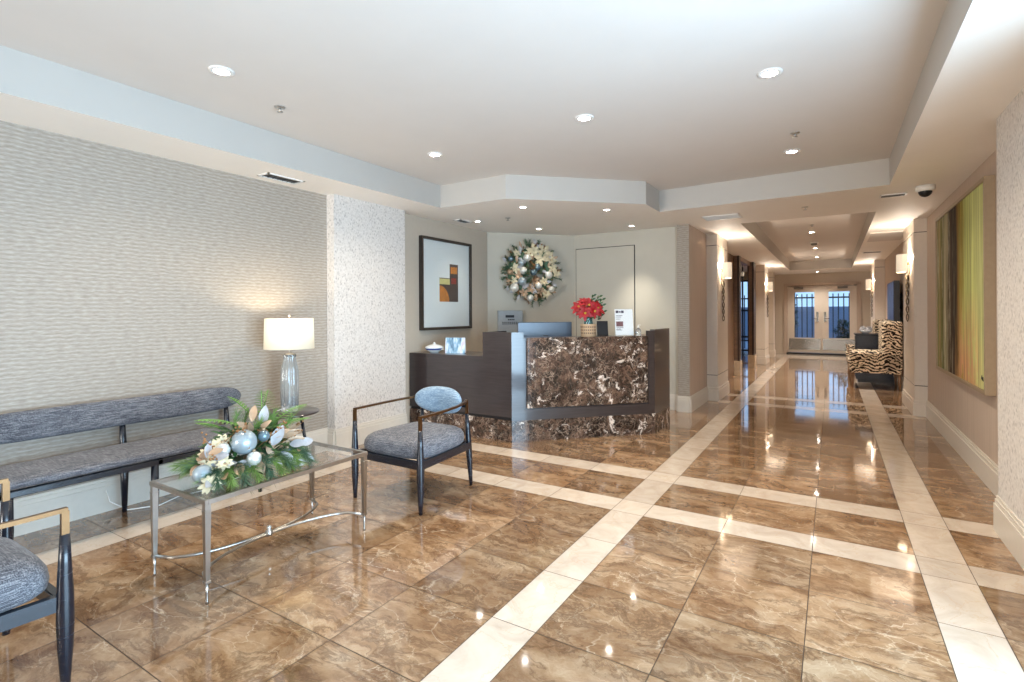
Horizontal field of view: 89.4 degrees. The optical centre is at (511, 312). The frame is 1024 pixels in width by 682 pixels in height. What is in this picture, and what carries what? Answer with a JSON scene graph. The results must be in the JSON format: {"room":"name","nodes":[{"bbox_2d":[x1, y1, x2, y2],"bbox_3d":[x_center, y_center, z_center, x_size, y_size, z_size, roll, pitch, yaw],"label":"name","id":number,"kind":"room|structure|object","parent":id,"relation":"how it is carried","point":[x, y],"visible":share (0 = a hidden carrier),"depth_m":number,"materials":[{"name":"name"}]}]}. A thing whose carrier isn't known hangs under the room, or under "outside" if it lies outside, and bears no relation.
{"room":"lobby","nodes":[
{"label":"lobby","id":0,"kind":"room"},
{"bbox_2d":[0,120,487,502],"bbox_3d":[-3.413,0.102,2.408,0.140,2.430,11.500,0,0,32],"label":"wall","id":1,"kind":"structure","parent":0,"point":[124,273],"depth_m":3.67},
{"bbox_2d":[0,413,406,536],"bbox_3d":[-3.766,1.211,1.599,0.142,0.215,9.747,0,0,32],"label":"baseboard","id":2,"kind":"structure","parent":1,"relation":"attached to","point":[88,499],"depth_m":3.44,"materials":[{"name":"paint"}]},
{"bbox_2d":[419,235,471,330],"bbox_3d":[-0.811,-0.348,6.471,0.050,1.115,0.985,0,0,32],"label":"framed print","id":3,"kind":"object","parent":1,"relation":"attached to","point":[445,266],"visible":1,"depth_m":6.42},
{"bbox_2d":[439,264,457,301],"bbox_3d":[-0.793,-0.373,6.506,0.002,0.475,0.370,0,0,32],"label":"print","id":4,"kind":"object","parent":3,"relation":"attached to","point":[448,273],"depth_m":6.50},
{"bbox_2d":[327,194,405,428],"bbox_3d":[-1.521,0.093,5.350,0.220,2.430,0.955,0,0,32],"label":"wall","id":5,"kind":"structure","parent":0,"point":[366,240],"depth_m":5.19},
{"bbox_2d":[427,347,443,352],"bbox_3d":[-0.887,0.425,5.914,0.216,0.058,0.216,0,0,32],"label":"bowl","id":6,"kind":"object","parent":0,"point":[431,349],"depth_m":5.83,"materials":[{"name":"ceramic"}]},
{"bbox_2d":[0,0,1023,274],"bbox_3d":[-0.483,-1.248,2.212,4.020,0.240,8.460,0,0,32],"label":"ceiling","id":7,"kind":"structure","parent":0,"point":[684,118],"depth_m":3.04,"materials":[{"name":"paint"}]},
{"bbox_2d":[208,65,234,76],"bbox_3d":[-1.636,-1.358,2.915,0.135,0.008,0.135,0,0,32],"label":"recessed light","id":8,"kind":"object","parent":7,"relation":"in","point":[218,70],"visible":1,"depth_m":2.91,"materials":[{"name":"white plastic"}]},
{"bbox_2d":[274,105,284,112],"bbox_3d":[-1.538,-1.345,3.429,0.068,0.034,0.068,0,0,32],"label":"sprinkler","id":9,"kind":"object","parent":7,"relation":"attached to","point":[280,107],"visible":1,"depth_m":3.42,"materials":[{"name":"metal"}]},
{"bbox_2d":[257,172,304,184],"bbox_3d":[-1.921,-1.116,4.315,0.150,0.008,0.340,0,0,32],"label":"ceiling vent","id":10,"kind":"object","parent":7,"relation":"in","point":[268,175],"visible":1,"depth_m":4.31,"materials":[{"name":"white plastic"}]},
{"bbox_2d":[427,152,442,156],"bbox_3d":[-0.664,-1.363,4.465,0.135,0.008,0.135,0,0,32],"label":"recessed light","id":11,"kind":"object","parent":7,"relation":"in","point":[431,154],"visible":1,"depth_m":4.46,"materials":[{"name":"white plastic"}]},
{"bbox_2d":[453,219,472,222],"bbox_3d":[-0.602,-1.123,6.368,0.120,0.008,0.240,0,0,32],"label":"ceiling vent","id":12,"kind":"object","parent":7,"relation":"in","point":[457,220],"visible":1,"depth_m":6.36,"materials":[{"name":"white plastic"}]},
{"bbox_2d":[575,114,593,121],"bbox_3d":[0.509,-1.369,3.644,0.135,0.008,0.135,0,0,32],"label":"recessed light","id":13,"kind":"object","parent":7,"relation":"in","point":[583,117],"visible":1,"depth_m":3.63,"materials":[{"name":"white plastic"}]},
{"bbox_2d":[701,213,742,220],"bbox_3d":[2.508,-1.138,6.183,0.420,0.008,0.300,0,0,32],"label":"ceiling vent","id":14,"kind":"object","parent":7,"relation":"in","point":[736,215],"visible":1,"depth_m":6.18,"materials":[{"name":"white plastic"}]},
{"bbox_2d":[741,257,749,265],"bbox_3d":[5.020,-1.110,11.267,0.120,0.090,1.450,0,0,32],"label":"trim","id":15,"kind":"structure","parent":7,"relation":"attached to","point":[744,262],"depth_m":11.23,"materials":[{"name":"brown wood"}]},
{"bbox_2d":[757,67,782,78],"bbox_3d":[1.481,-1.373,2.972,0.135,0.008,0.135,0,0,32],"label":"recessed light","id":16,"kind":"object","parent":7,"relation":"in","point":[772,72],"visible":1,"depth_m":2.96,"materials":[{"name":"white plastic"}]},
{"bbox_2d":[783,149,800,153],"bbox_3d":[2.395,-1.378,4.429,0.135,0.008,0.135,0,0,32],"label":"recessed light","id":17,"kind":"object","parent":7,"relation":"in","point":[790,151],"visible":1,"depth_m":4.42,"materials":[{"name":"white plastic"}]},
{"bbox_2d":[790,131,799,137],"bbox_3d":[2.175,-1.364,3.977,0.068,0.034,0.068,0,0,32],"label":"sprinkler","id":18,"kind":"object","parent":7,"relation":"attached to","point":[796,132],"visible":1,"depth_m":3.97,"materials":[{"name":"metal"}]},
{"bbox_2d":[866,230,903,241],"bbox_3d":[5.670,-1.151,7.835,0.480,0.014,1.100,0,0,32],"label":"access panel","id":19,"kind":"object","parent":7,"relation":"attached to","point":[890,235],"visible":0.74,"depth_m":7.78,"materials":[{"name":"paint"}]},
{"bbox_2d":[879,192,907,197],"bbox_3d":[3.721,-1.144,5.055,0.220,0.008,0.140,0,0,32],"label":"ceiling vent","id":20,"kind":"object","parent":7,"relation":"in","point":[905,193],"visible":1,"depth_m":5.04,"materials":[{"name":"white plastic"}]},
{"bbox_2d":[915,184,935,196],"bbox_3d":[3.750,-1.101,4.696,0.150,0.104,0.150,0,0,32],"label":"dome camera","id":21,"kind":"object","parent":7,"relation":"attached to","point":[925,190],"visible":1,"depth_m":4.66,"materials":[{"name":"white plastic"}]},
{"bbox_2d":[0,352,1023,681],"bbox_3d":[1.941,1.291,6.068,5.500,0.002,23.645,0,0,32],"label":"floor","id":22,"kind":"structure","parent":0,"point":[800,523],"depth_m":2.64,"materials":[{"name":"brown stone"}]},
{"bbox_2d":[0,478,74,681],"bbox_3d":[-1.969,0.943,1.684,0.660,0.735,0.676,0,0,32],"label":"armchair","id":23,"kind":"object","parent":22,"relation":"on","point":[24,576],"visible":1,"depth_m":1.77,"materials":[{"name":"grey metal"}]},
{"bbox_2d":[0,537,49,612],"bbox_3d":[-1.968,0.903,1.686,0.586,0.143,0.616,0,0,32],"label":"seat cushion","id":24,"kind":"object","parent":23,"relation":"on","point":[23,575],"depth_m":1.74,"materials":[{"name":"grey fabric"}]},
{"bbox_2d":[0,387,269,539],"bbox_3d":[-2.386,0.940,3.321,0.496,0.744,1.580,0,0,32],"label":"upholstered bench","id":25,"kind":"object","parent":22,"relation":"on","point":[20,426],"visible":0.77,"depth_m":3.19,"materials":[{"name":"grey fabric"}]},
{"bbox_2d":[0,423,253,492],"bbox_3d":[-2.373,0.882,3.313,0.464,0.060,1.530,0,0,32],"label":"seat cushion","id":26,"kind":"object","parent":25,"relation":"on","point":[150,451],"depth_m":3.04,"materials":[{"name":"grey fabric"}]},
{"bbox_2d":[149,441,367,604],"bbox_3d":[-1.335,1.072,2.841,0.516,0.470,0.950,0,0,32],"label":"coffee table","id":27,"kind":"object","parent":22,"relation":"on","point":[156,484],"visible":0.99,"depth_m":2.58,"materials":[{"name":"grey metal"}]},
{"bbox_2d":[164,390,318,496],"bbox_3d":[-1.405,0.671,2.779,0.615,0.465,0.776,0,0,25],"label":"floral centerpiece","id":28,"kind":"object","parent":27,"relation":"on","point":[214,465],"visible":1,"depth_m":2.65,"materials":[{"name":"green plant"}]},
{"bbox_2d":[198,455,216,467],"bbox_3d":[-1.489,0.729,2.524,0.086,0.073,0.054,0,0,-33],"label":"fabric flower","id":29,"kind":"object","parent":28,"relation":"on","point":[203,460],"depth_m":2.52,"materials":[{"name":"beige fabric"}]},
{"bbox_2d":[197,474,221,493],"bbox_3d":[-1.425,0.807,2.440,0.101,0.078,0.057,0,0,-34],"label":"fabric flower","id":30,"kind":"object","parent":28,"relation":"on","point":[211,481],"depth_m":2.44,"materials":[{"name":"white fabric"}]},
{"bbox_2d":[211,439,220,449],"bbox_3d":[-1.476,0.676,2.588,0.083,0.076,0.059,0,0,-11],"label":"fabric flower","id":31,"kind":"object","parent":28,"relation":"on","point":[216,443],"depth_m":2.59,"materials":[{"name":"beige fabric"}]},
{"bbox_2d":[216,434,229,442],"bbox_3d":[-1.472,0.660,2.630,0.088,0.075,0.060,0,0,2],"label":"fabric flower","id":32,"kind":"object","parent":28,"relation":"on","point":[221,438],"depth_m":2.64,"materials":[{"name":"white fabric"}]},
{"bbox_2d":[216,456,233,470],"bbox_3d":[-1.405,0.737,2.531,0.062,0.067,0.065,0,0,32],"label":"fabric flower","id":33,"kind":"object","parent":28,"relation":"on","point":[220,460],"depth_m":2.52,"materials":[{"name":"white fabric"}]},
{"bbox_2d":[265,406,319,479],"bbox_3d":[-1.803,1.055,4.202,0.456,0.512,0.456,0,0,32],"label":"side table","id":34,"kind":"object","parent":22,"relation":"on","point":[306,411],"visible":0.41,"depth_m":4.17,"materials":[{"name":"brown wood"}]},
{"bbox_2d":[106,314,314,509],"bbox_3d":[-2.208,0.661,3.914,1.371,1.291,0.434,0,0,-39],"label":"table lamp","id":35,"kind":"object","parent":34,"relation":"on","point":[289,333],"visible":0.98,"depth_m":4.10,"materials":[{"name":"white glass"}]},
{"bbox_2d":[351,386,472,515],"bbox_3d":[-0.685,0.937,3.758,0.660,0.735,0.676,0,0,32],"label":"armchair","id":36,"kind":"object","parent":22,"relation":"on","point":[420,440],"visible":0.98,"depth_m":3.63,"materials":[{"name":"grey fabric"}]},
{"bbox_2d":[364,421,463,458],"bbox_3d":[-0.686,0.897,3.756,0.586,0.143,0.616,0,0,32],"label":"seat cushion","id":37,"kind":"object","parent":36,"relation":"on","point":[402,441],"depth_m":3.56,"materials":[{"name":"grey fabric"}]},
{"bbox_2d":[409,328,669,441],"bbox_3d":[0.316,0.742,5.718,2.979,1.112,1.104,0,0,3],"label":"reception desk","id":38,"kind":"object","parent":22,"relation":"on","point":[520,388],"visible":0.93,"depth_m":5.37,"materials":[{"name":"stone"}]},
{"bbox_2d":[425,342,443,352],"bbox_3d":[-0.887,0.396,5.914,0.217,0.117,0.217,0,0,-13],"label":"tureen","id":39,"kind":"object","parent":38,"relation":"on","point":[433,348],"visible":1,"depth_m":5.84,"materials":[{"name":"ceramic"}]},
{"bbox_2d":[409,350,482,357],"bbox_3d":[-0.604,0.465,5.843,1.015,0.024,0.503,0,0,32],"label":"countertop","id":40,"kind":"structure","parent":38,"relation":"on","point":[469,354],"depth_m":5.72,"materials":[{"name":"brown wood"}]},
{"bbox_2d":[445,338,465,352],"bbox_3d":[-0.632,0.366,5.779,0.230,0.174,0.045,0,0,13],"label":"card","id":41,"kind":"object","parent":38,"relation":"on","point":[452,345],"visible":1,"depth_m":5.77,"materials":[{"name":"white paper"}]},
{"bbox_2d":[517,322,571,336],"bbox_3d":[0.369,0.329,5.788,0.620,0.448,0.200,0,0,-9],"label":"computer monitor","id":42,"kind":"object","parent":38,"relation":"on","point":[530,329],"visible":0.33,"depth_m":5.78,"materials":[{"name":"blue plastic"}]},
{"bbox_2d":[571,294,606,336],"bbox_3d":[0.810,0.029,5.483,0.299,0.452,0.335,0,0,37],"label":"arrangement","id":43,"kind":"object","parent":38,"relation":"on","point":[586,308],"visible":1,"depth_m":5.41,"materials":[{"name":"plant"}]},
{"bbox_2d":[596,321,607,335],"bbox_3d":[0.972,0.172,5.594,0.124,0.164,0.066,0,0,-13],"label":"display card","id":44,"kind":"object","parent":38,"relation":"on","point":[602,326],"visible":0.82,"depth_m":5.57,"materials":[{"name":"black plastic"}]},
{"bbox_2d":[614,309,633,335],"bbox_3d":[1.204,0.105,5.583,0.216,0.295,0.090,0,0,-13],"label":"sign","id":45,"kind":"object","parent":38,"relation":"on","point":[623,317],"visible":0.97,"depth_m":5.57,"materials":[{"name":"white paper"}]},
{"bbox_2d":[616,321,622,326],"bbox_3d":[1.157,0.122,5.558,0.080,0.055,0.007,0,0,-13],"label":"photo","id":46,"kind":"object","parent":45,"relation":"on","point":[618,323],"depth_m":5.56},
{"bbox_2d":[635,325,640,335],"bbox_3d":[1.350,0.191,5.532,0.060,0.124,0.059,0,0,32],"label":"sanitizer bottle","id":47,"kind":"object","parent":38,"relation":"on","point":[638,330],"visible":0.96,"depth_m":5.51,"materials":[{"name":"clear plastic"}]},
{"bbox_2d":[845,319,889,377],"bbox_3d":[7.008,0.700,10.189,0.740,1.131,0.730,0,0,32],"label":"armchair","id":48,"kind":"object","parent":22,"relation":"on","point":[875,322],"visible":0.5,"depth_m":10.07,"materials":[{"name":"beige fabric"}]},
{"bbox_2d":[854,333,893,383],"bbox_3d":[6.647,0.824,9.472,0.640,0.885,0.480,0,0,32],"label":"base cabinet","id":49,"kind":"object","parent":22,"relation":"on","point":[861,340],"visible":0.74,"depth_m":9.34,"materials":[{"name":"black paint"}]},
{"bbox_2d":[859,326,871,333],"bbox_3d":[6.500,0.310,9.504,0.231,0.145,0.227,0,0,32],"label":"flower bowl","id":50,"kind":"object","parent":49,"relation":"on","point":[868,329],"visible":1,"depth_m":9.45,"materials":[{"name":"ceramic"}]},
{"bbox_2d":[847,321,902,390],"bbox_3d":[6.149,0.705,8.803,0.740,1.131,0.730,0,0,32],"label":"armchair","id":51,"kind":"object","parent":22,"relation":"on","point":[888,359],"visible":0.99,"depth_m":8.44,"materials":[{"name":"fabric"}]},
{"bbox_2d":[487,232,573,335],"bbox_3d":[0.276,0.084,7.515,1.384,2.430,0.136,0,0,-16],"label":"wall","id":52,"kind":"structure","parent":0,"point":[557,308],"depth_m":7.45,"materials":[{"name":"beige paint"}]},
{"bbox_2d":[497,310,522,331],"bbox_3d":[-0.025,0.170,7.307,0.356,0.400,0.074,0,0,-13],"label":"sign","id":53,"kind":"object","parent":52,"relation":"attached to","point":[507,320],"visible":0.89,"depth_m":7.27,"materials":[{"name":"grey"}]},
{"bbox_2d":[500,238,561,307],"bbox_3d":[0.280,-0.555,7.264,0.947,1.008,0.254,0,0,-13],"label":"wreath","id":54,"kind":"object","parent":52,"relation":"attached to","point":[517,284],"visible":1,"depth_m":7.23,"materials":[{"name":"multicoloured plant"}]},
{"bbox_2d":[511,263,519,273],"bbox_3d":[0.045,-0.615,7.178,0.146,0.162,0.029,0,0,-6],"label":"fabric flower","id":55,"kind":"object","parent":54,"relation":"on","point":[515,269],"depth_m":7.18,"materials":[{"name":"beige fabric"}]},
{"bbox_2d":[513,248,520,256],"bbox_3d":[0.070,-0.829,7.185,0.111,0.128,0.026,0,0,-9],"label":"fabric flower","id":56,"kind":"object","parent":54,"relation":"on","point":[517,253],"depth_m":7.19,"materials":[{"name":"beige fabric"}]},
{"bbox_2d":[519,288,527,298],"bbox_3d":[0.162,-0.267,7.204,0.142,0.149,0.032,0,0,-13],"label":"fabric flower","id":57,"kind":"object","parent":54,"relation":"on","point":[524,291],"depth_m":7.21,"materials":[{"name":"beige fabric"}]},
{"bbox_2d":[527,283,535,293],"bbox_3d":[0.271,-0.338,7.229,0.134,0.142,0.032,0,0,-13],"label":"fabric flower","id":58,"kind":"object","parent":54,"relation":"on","point":[531,289],"depth_m":7.24,"materials":[{"name":"beige fabric"}]},
{"bbox_2d":[526,243,539,257],"bbox_3d":[0.307,-0.866,7.236,0.221,0.221,0.043,0,0,-13],"label":"fabric flower","id":59,"kind":"object","parent":54,"relation":"on","point":[533,252],"depth_m":7.24,"materials":[{"name":"beige fabric"}]},
{"bbox_2d":[532,277,539,284],"bbox_3d":[0.335,-0.433,7.245,0.130,0.144,0.030,0,0,-13],"label":"fabric flower","id":60,"kind":"object","parent":54,"relation":"on","point":[536,281],"depth_m":7.24,"materials":[{"name":"beige fabric"}]},
{"bbox_2d":[534,254,543,266],"bbox_3d":[0.406,-0.747,7.258,0.218,0.202,0.043,0,0,-13],"label":"fabric flower","id":61,"kind":"object","parent":54,"relation":"on","point":[539,262],"depth_m":7.25,"materials":[{"name":"beige fabric"}]},
{"bbox_2d":[537,288,543,295],"bbox_3d":[0.405,-0.303,7.264,0.116,0.139,0.026,0,0,-13],"label":"fabric flower","id":62,"kind":"object","parent":54,"relation":"on","point":[540,291],"depth_m":7.26,"materials":[{"name":"beige fabric"}]},
{"bbox_2d":[539,277,548,284],"bbox_3d":[0.454,-0.439,7.272,0.139,0.136,0.030,0,0,-16],"label":"fabric flower","id":63,"kind":"object","parent":54,"relation":"on","point":[545,281],"depth_m":7.27,"materials":[{"name":"beige fabric"}]},
{"bbox_2d":[538,245,549,260],"bbox_3d":[0.448,-0.834,7.269,0.217,0.232,0.043,0,0,-17],"label":"fabric flower","id":64,"kind":"object","parent":54,"relation":"on","point":[545,256],"depth_m":7.27,"materials":[{"name":"beige fabric"}]},
{"bbox_2d":[542,289,551,298],"bbox_3d":[0.491,-0.268,7.281,0.150,0.141,0.030,0,0,-17],"label":"fabric flower","id":65,"kind":"object","parent":54,"relation":"on","point":[546,293],"depth_m":7.28,"materials":[{"name":"beige fabric"}]},
{"bbox_2d":[545,251,553,262],"bbox_3d":[0.524,-0.784,7.287,0.187,0.186,0.038,0,0,-22],"label":"fabric flower","id":66,"kind":"object","parent":54,"relation":"on","point":[549,256],"depth_m":7.29,"materials":[{"name":"beige fabric"}]},
{"bbox_2d":[548,263,556,272],"bbox_3d":[0.577,-0.626,7.301,0.138,0.153,0.032,0,0,-18],"label":"fabric flower","id":67,"kind":"object","parent":54,"relation":"on","point":[552,268],"depth_m":7.31,"materials":[{"name":"beige fabric"}]},
{"bbox_2d":[554,270,560,277],"bbox_3d":[0.641,-0.551,7.320,0.126,0.130,0.025,0,0,-21],"label":"fabric flower","id":68,"kind":"object","parent":54,"relation":"on","point":[556,272],"depth_m":7.32,"materials":[{"name":"beige fabric"}]},
{"bbox_2d":[580,324,596,336],"bbox_3d":[0.808,0.188,5.478,0.176,0.135,0.175,0,0,-13],"label":"basket","id":69,"kind":"object","parent":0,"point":[587,330],"depth_m":5.41,"materials":[{"name":"wicker"}]},
{"bbox_2d":[574,226,677,394],"bbox_3d":[1.596,0.077,7.281,1.515,2.430,0.120,0,0,32],"label":"wall","id":70,"kind":"structure","parent":0,"point":[655,248],"depth_m":7.00,"materials":[{"name":"beige paint"}]},
{"bbox_2d":[576,245,634,335],"bbox_3d":[1.321,0.179,7.373,0.890,2.228,0.017,0,0,32],"label":"door","id":71,"kind":"structure","parent":70,"relation":"in","point":[609,272],"depth_m":7.33,"materials":[{"name":"beige paint"}]},
{"bbox_2d":[670,394,676,409],"bbox_3d":[0.382,1.196,6.904,3.502,0.205,1.119,0,0,-15],"label":"baseboard","id":72,"kind":"structure","parent":70,"relation":"attached to","point":[673,397],"depth_m":6.86,"materials":[{"name":"paint"}]},
{"bbox_2d":[677,224,706,396],"bbox_3d":[2.509,0.072,7.174,0.150,2.430,1.080,0,0,32],"label":"wall","id":73,"kind":"structure","parent":0,"point":[691,242],"depth_m":6.78,"materials":[{"name":"beige paint"}]},
{"bbox_2d":[676,386,707,412],"bbox_3d":[2.508,1.185,7.165,0.194,0.205,1.102,0,0,32],"label":"baseboard","id":74,"kind":"structure","parent":73,"relation":"attached to","point":[687,404],"depth_m":6.76,"materials":[{"name":"paint"}]},
{"bbox_2d":[727,252,733,378],"bbox_3d":[3.801,0.066,9.479,0.120,2.430,2.480,0,0,32],"label":"wall","id":75,"kind":"structure","parent":0,"point":[730,258],"depth_m":10.22,"materials":[{"name":"beige paint"}]},
{"bbox_2d":[706,234,729,400],"bbox_3d":[3.070,0.070,7.967,0.370,2.430,0.900,0,0,32],"label":"trim","id":76,"kind":"structure","parent":75,"relation":"attached to","point":[718,384],"depth_m":7.58,"materials":[{"name":"beige paint"}]},
{"bbox_2d":[721,262,731,319],"bbox_3d":[3.221,-0.308,7.767,0.140,0.877,0.230,0,0,32],"label":"wall sconce","id":77,"kind":"object","parent":75,"relation":"attached to","point":[726,269],"visible":1,"depth_m":7.73,"materials":[{"name":"beige fabric"}]},
{"bbox_2d":[734,255,741,375],"bbox_3d":[4.600,0.062,10.561,0.140,2.430,0.240,0,0,32],"label":"trim","id":78,"kind":"structure","parent":75,"relation":"attached to","point":[737,259],"depth_m":10.48,"materials":[{"name":"brown wood"}]},
{"bbox_2d":[741,272,746,279],"bbox_3d":[5.932,0.055,15.323,2.550,2.430,0.100,0,0,32],"label":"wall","id":79,"kind":"structure","parent":0,"point":[745,273],"depth_m":14.81,"materials":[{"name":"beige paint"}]},
{"bbox_2d":[741,280,747,356],"bbox_3d":[6.416,0.168,15.012,1.000,2.200,0.060,0,0,32],"label":"door","id":80,"kind":"structure","parent":79,"relation":"in","point":[742,310],"depth_m":14.85,"materials":[{"name":"black metal"}]},
{"bbox_2d":[740,212,875,269],"bbox_3d":[5.912,-1.280,10.097,1.430,0.240,9.000,0,0,32],"label":"ceiling","id":81,"kind":"structure","parent":0,"point":[840,238],"depth_m":9.56,"materials":[{"name":"paint"}]},
{"bbox_2d":[775,271,870,353],"bbox_3d":[9.122,0.039,15.488,3.000,2.430,0.140,0,0,32],"label":"wall","id":82,"kind":"structure","parent":0,"point":[861,276],"depth_m":15.48,"materials":[{"name":"beige paint"}]},
{"bbox_2d":[788,286,820,352],"bbox_3d":[8.777,0.201,15.592,0.917,2.010,0.177,0,0,32],"label":"door","id":83,"kind":"structure","parent":82,"relation":"in","point":[795,344],"depth_m":15.60,"materials":[{"name":"beige paint"}]},
{"bbox_2d":[786,352,845,355],"bbox_3d":[9.204,1.234,15.393,1.830,0.040,0.180,0,0,32],"label":"trim","id":84,"kind":"structure","parent":82,"relation":"attached to","point":[786,352],"depth_m":15.38,"materials":[{"name":"beige wood"}]},
{"bbox_2d":[821,290,821,352],"bbox_3d":[9.225,0.204,15.431,0.065,2.020,0.019,0,0,32],"label":"trim","id":85,"kind":"structure","parent":82,"relation":"attached to","point":[821,290],"depth_m":15.42,"materials":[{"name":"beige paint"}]},
{"bbox_2d":[784,281,860,353],"bbox_3d":[9.199,0.179,15.393,1.970,2.150,0.120,0,0,32],"label":"trim","id":86,"kind":"structure","parent":82,"relation":"attached to","point":[858,283],"depth_m":15.50,"materials":[{"name":"beige wood"}]},
{"bbox_2d":[821,285,856,353],"bbox_3d":[9.568,0.197,15.102,0.914,2.010,0.177,0,0,32],"label":"door","id":87,"kind":"structure","parent":82,"relation":"in","point":[829,345],"depth_m":15.18,"materials":[{"name":"beige paint"}]},
{"bbox_2d":[885,150,997,464],"bbox_3d":[6.689,0.051,8.802,0.135,2.430,13.790,0,0,32],"label":"wall","id":88,"kind":"structure","parent":0,"point":[975,414],"depth_m":4.97,"materials":[{"name":"beige paint"}]},
{"bbox_2d":[866,279,872,316],"bbox_3d":[8.306,-0.333,12.028,0.140,0.877,0.230,0,0,32],"label":"wall sconce","id":89,"kind":"object","parent":88,"relation":"attached to","point":[868,281],"visible":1,"depth_m":11.98,"materials":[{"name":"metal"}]},
{"bbox_2d":[870,259,884,332],"bbox_3d":[8.574,0.042,12.040,0.340,2.430,1.540,0,0,32],"label":"column","id":90,"kind":"structure","parent":88,"relation":"attached to","point":[877,268],"depth_m":11.45,"materials":[{"name":"beige paint"}]},
{"bbox_2d":[887,280,901,320],"bbox_3d":[6.541,-0.193,8.829,0.144,0.660,1.120,0,0,32],"label":"television","id":91,"kind":"object","parent":88,"relation":"attached to","point":[894,297],"visible":1,"depth_m":8.41,"materials":[{"name":"black plastic"}]},
{"bbox_2d":[897,376,903,390],"bbox_3d":[6.928,1.163,9.328,0.022,0.205,4.850,0,0,32],"label":"baseboard","id":92,"kind":"structure","parent":88,"relation":"attached to","point":[902,378],"depth_m":8.46,"materials":[{"name":"paint"}]},
{"bbox_2d":[896,254,909,321],"bbox_3d":[5.115,-0.317,6.771,0.140,0.877,0.230,0,0,32],"label":"wall sconce","id":93,"kind":"object","parent":88,"relation":"attached to","point":[901,259],"visible":1,"depth_m":6.72,"materials":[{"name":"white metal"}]},
{"bbox_2d":[902,218,927,416],"bbox_3d":[5.357,0.058,6.793,0.285,2.430,1.150,0,0,32],"label":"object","id":94,"kind":"structure","parent":88,"relation":"attached to","point":[915,391],"depth_m":6.37,"materials":[{"name":"beige paint"}]},
{"bbox_2d":[935,175,995,395],"bbox_3d":[3.943,-0.195,4.556,0.062,1.570,2.060,0,0,32],"label":"abstract painting","id":95,"kind":"object","parent":88,"relation":"attached to","point":[965,232],"visible":1,"depth_m":4.16,"materials":[{"name":"fabric"}]},
{"bbox_2d":[926,400,1023,569],"bbox_3d":[3.542,1.180,4.009,0.179,0.205,5.540,0,0,32],"label":"baseboard","id":96,"kind":"structure","parent":88,"relation":"attached to","point":[976,459],"depth_m":3.78,"materials":[{"name":"paint"}]},
{"bbox_2d":[996,87,1023,523],"bbox_3d":[2.581,0.072,2.289,0.322,2.430,1.610,0,0,32],"label":"wall","id":97,"kind":"structure","parent":0,"point":[1010,123],"depth_m":2.83,"materials":[{"name":"beige paint"}]},
{"label":"outside","id":98,"kind":"structure","parent":0,"visible":0},
{"bbox_2d":[741,338,833,353],"bbox_3d":[12.653,1.277,20.421,12.000,0.040,11.960,0,0,32],"label":"floor","id":99,"kind":"structure","parent":98,"point":[746,342],"depth_m":19.77,"materials":[{"name":"concrete"}]},
{"bbox_2d":[741,306,848,338],"bbox_3d":[14.298,0.478,23.082,14.000,1.500,0.300,0,0,32],"label":"wall","id":100,"kind":"structure","parent":99,"relation":"on","point":[846,308],"depth_m":23.38,"materials":[{"name":"concrete"}]},
{"bbox_2d":[741,293,849,347],"bbox_3d":[10.395,0.218,17.323,6.032,2.100,0.100,0,0,32],"label":"iron fence","id":101,"kind":"object","parent":99,"relation":"on","point":[833,296],"visible":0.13,"depth_m":17.54,"materials":[{"name":"black metal"}]},
{"bbox_2d":[794,299,798,333],"bbox_3d":[9.083,0.356,16.974,0.704,1.838,0.676,0,0,32],"label":"potted shrub","id":102,"kind":"object","parent":99,"relation":"on","point":[796,322],"visible":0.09,"depth_m":16.81,"materials":[{"name":"plant"}]},
{"bbox_2d":[833,318,849,337],"bbox_3d":[10.265,0.720,16.002,0.600,1.097,0.638,0,0,32],"label":"potted shrub","id":103,"kind":"object","parent":99,"relation":"on","point":[840,328],"visible":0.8,"depth_m":15.99,"materials":[{"name":"green plant"}]},
{"bbox_3d":[6.811,0.051,14.131,0.060,2.430,4.600,0,0,32],"label":"wall","id":104,"kind":"structure","parent":0,"visible":0},
{"bbox_2d":[747,262,756,367],"bbox_3d":[5.566,0.057,11.992,0.145,2.430,0.390,0,0,32],"label":"trim","id":105,"kind":"structure","parent":104,"relation":"attached to","point":[751,270],"depth_m":11.85,"materials":[{"name":"brown wood"}]},
{"bbox_2d":[756,265,769,364],"bbox_3d":[6.230,0.054,13.050,0.390,2.430,0.890,0,0,32],"label":"column","id":106,"kind":"structure","parent":104,"relation":"attached to","point":[762,321],"depth_m":12.66,"materials":[{"name":"beige paint"}]},
{"bbox_2d":[766,282,772,316],"bbox_3d":[6.423,-0.324,12.900,0.140,0.877,0.230,0,0,32],"label":"wall sconce","id":107,"kind":"object","parent":104,"relation":"attached to","point":[770,284],"visible":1,"depth_m":12.83,"materials":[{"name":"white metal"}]},
{"bbox_2d":[768,271,775,356],"bbox_3d":[7.367,0.048,14.905,0.370,2.430,0.440,0,0,32],"label":"column","id":108,"kind":"structure","parent":104,"relation":"attached to","point":[771,275],"depth_m":14.69,"materials":[{"name":"beige paint"}]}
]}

